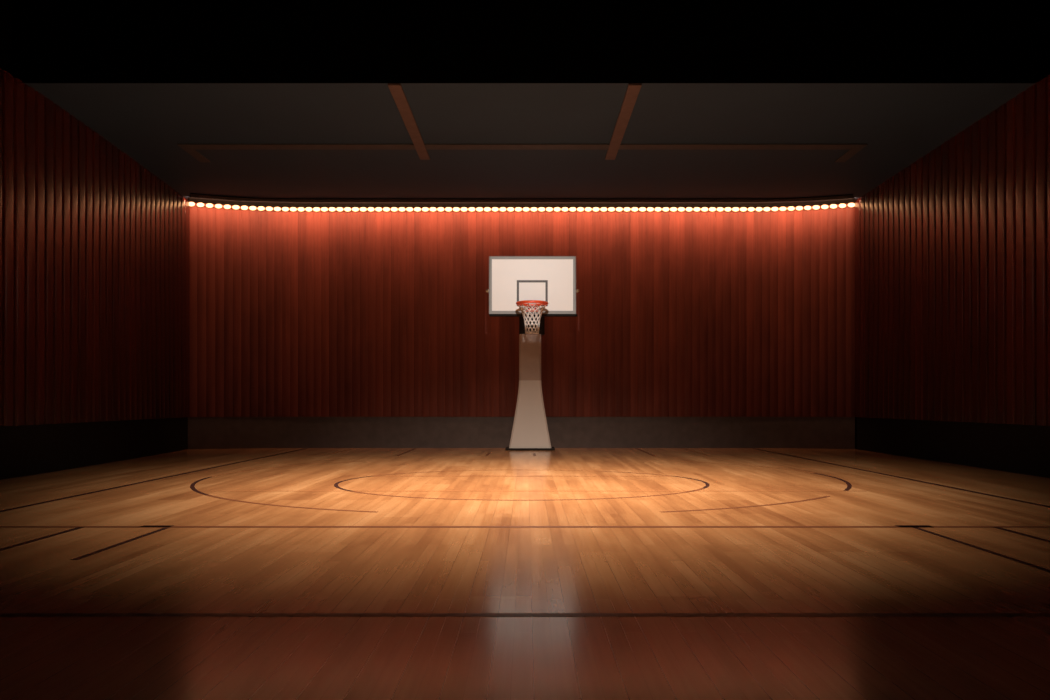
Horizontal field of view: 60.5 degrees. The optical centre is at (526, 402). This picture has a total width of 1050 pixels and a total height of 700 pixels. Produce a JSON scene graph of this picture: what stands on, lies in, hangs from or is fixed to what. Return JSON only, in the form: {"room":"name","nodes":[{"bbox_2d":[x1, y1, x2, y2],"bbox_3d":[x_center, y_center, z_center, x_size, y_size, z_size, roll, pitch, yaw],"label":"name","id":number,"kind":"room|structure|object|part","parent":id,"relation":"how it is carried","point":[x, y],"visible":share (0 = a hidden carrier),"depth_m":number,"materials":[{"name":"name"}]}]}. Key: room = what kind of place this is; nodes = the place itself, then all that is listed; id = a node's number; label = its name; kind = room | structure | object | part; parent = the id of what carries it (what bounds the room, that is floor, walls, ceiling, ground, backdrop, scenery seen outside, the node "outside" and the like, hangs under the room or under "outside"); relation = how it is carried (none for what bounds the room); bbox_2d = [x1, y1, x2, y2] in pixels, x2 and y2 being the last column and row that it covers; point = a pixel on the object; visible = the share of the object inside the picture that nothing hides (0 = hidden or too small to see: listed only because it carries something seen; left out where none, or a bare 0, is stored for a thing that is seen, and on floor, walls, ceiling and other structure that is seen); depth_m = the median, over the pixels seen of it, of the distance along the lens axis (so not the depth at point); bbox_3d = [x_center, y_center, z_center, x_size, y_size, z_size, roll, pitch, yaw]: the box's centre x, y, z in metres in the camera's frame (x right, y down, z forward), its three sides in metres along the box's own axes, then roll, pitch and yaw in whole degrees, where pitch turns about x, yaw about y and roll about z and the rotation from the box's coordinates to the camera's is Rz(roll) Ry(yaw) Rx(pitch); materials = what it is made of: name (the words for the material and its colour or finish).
{"room":"indoor basketball court","nodes":[
{"label":"indoor basketball court","id":0,"kind":"room"},
{"bbox_2d":[0,68,189,425],"bbox_3d":[-6.675,-1.938,7.802,0.431,4.455,21.604,0,0,-1],"label":"wall","id":1,"kind":"structure","parent":0,"point":[95,246],"depth_m":13.44,"materials":[{"name":"brown wood"}]},
{"bbox_2d":[0,417,187,479],"bbox_3d":[-6.686,0.625,7.802,0.352,0.670,21.603,0,0,-1],"label":"baseboard","id":2,"kind":"structure","parent":1,"relation":"attached to","point":[25,450],"depth_m":13.49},
{"bbox_2d":[190,203,854,416],"bbox_3d":[-0.102,-1.938,18.898,13.880,4.455,0.645,0,0,0],"label":"wall","id":3,"kind":"structure","parent":0,"point":[296,313],"depth_m":19.12,"materials":[{"name":"red wood"}]},
{"bbox_2d":[188,417,854,448],"bbox_3d":[-0.101,0.625,18.890,13.857,0.670,0.604,0,0,0],"label":"baseboard","id":4,"kind":"structure","parent":3,"relation":"attached to","point":[203,432],"depth_m":19.13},
{"bbox_2d":[188,193,854,207],"bbox_3d":[-0.100,-4.157,18.484,13.800,0.017,1.271,0,0,0],"label":"strip light","id":5,"kind":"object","parent":3,"relation":"attached to","point":[196,198],"depth_m":18.53,"materials":[{"name":"white plastic"}]},
{"bbox_2d":[0,448,1049,699],"bbox_3d":[-0.100,1.009,8.150,14.400,0.102,22.300,0,0,0],"label":"floor","id":6,"kind":"structure","parent":0,"point":[250,573],"depth_m":5.04,"materials":[{"name":"brown wood"}]},
{"bbox_2d":[486,256,578,450],"bbox_3d":[0.081,-0.990,18.195,1.528,3.900,1.578,0,0,-44],"label":"basketball hoop","id":7,"kind":"object","parent":6,"relation":"on","point":[531,289],"visible":1,"depth_m":18.03,"materials":[{"name":"paint"}]},
{"bbox_3d":[0.065,0.938,18.480,1.000,0.045,0.640,0,0,0],"label":"plate","id":8,"kind":"part","parent":7,"relation":"part of","materials":[{"name":"grey metal"}]},
{"bbox_3d":[0.100,-1.870,18.480,0.520,0.940,0.240,0,0,0],"label":"support arm","id":9,"kind":"part","parent":7,"relation":"part of"},
{"bbox_3d":[0.110,-2.362,18.055,1.746,1.155,0.070,0,0,0],"label":"board frame","id":10,"kind":"part","parent":7,"relation":"part of","materials":[{"name":"white plastic"}]},
{"bbox_2d":[0,0,1049,200],"bbox_3d":[-0.100,-5.152,8.100,14.400,1.977,22.400,0,0,0],"label":"ceiling","id":11,"kind":"structure","parent":0,"point":[900,124],"depth_m":11.77,"materials":[{"name":"black paint"}]},
{"bbox_2d":[177,144,209,161],"bbox_3d":[-5.535,-4.154,14.975,0.170,0.022,1.050,0,0,0],"label":"trim","id":12,"kind":"structure","parent":11,"relation":"attached to","point":[188,149],"depth_m":14.94,"materials":[{"name":"brown wood"}]},
{"bbox_2d":[388,83,429,159],"bbox_3d":[-1.730,-4.150,13.510,0.170,0.030,3.580,0,0,0],"label":"trim","id":13,"kind":"structure","parent":11,"relation":"attached to","point":[396,89],"depth_m":13.08,"materials":[{"name":"brown wood"}]},
{"bbox_2d":[188,144,856,149],"bbox_3d":[-0.075,-4.154,14.585,10.750,0.022,0.270,0,0,0],"label":"trim","id":14,"kind":"structure","parent":11,"relation":"attached to","point":[193,146],"depth_m":14.54,"materials":[{"name":"brown wood"}]},
{"bbox_2d":[605,83,641,159],"bbox_3d":[1.410,-4.150,13.510,0.170,0.030,3.580,0,0,0],"label":"trim","id":15,"kind":"structure","parent":11,"relation":"attached to","point":[633,89],"depth_m":13.08,"materials":[{"name":"brown wood"}]},
{"bbox_2d":[835,144,867,161],"bbox_3d":[5.385,-4.154,14.975,0.170,0.022,1.050,0,0,0],"label":"trim","id":16,"kind":"structure","parent":11,"relation":"attached to","point":[858,147],"depth_m":14.94,"materials":[{"name":"brown wood"}]},
{"bbox_2d":[855,75,1049,425],"bbox_3d":[6.720,-1.938,7.800,0.230,4.455,21.600,0,0,0],"label":"wall","id":17,"kind":"structure","parent":0,"point":[952,249],"depth_m":13.77,"materials":[{"name":"brown wood"}]},
{"bbox_2d":[857,417,1049,477],"bbox_3d":[6.732,0.625,7.800,0.150,0.670,21.600,0,0,0],"label":"baseboard","id":18,"kind":"structure","parent":17,"relation":"attached to","point":[1013,448],"depth_m":13.79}
]}

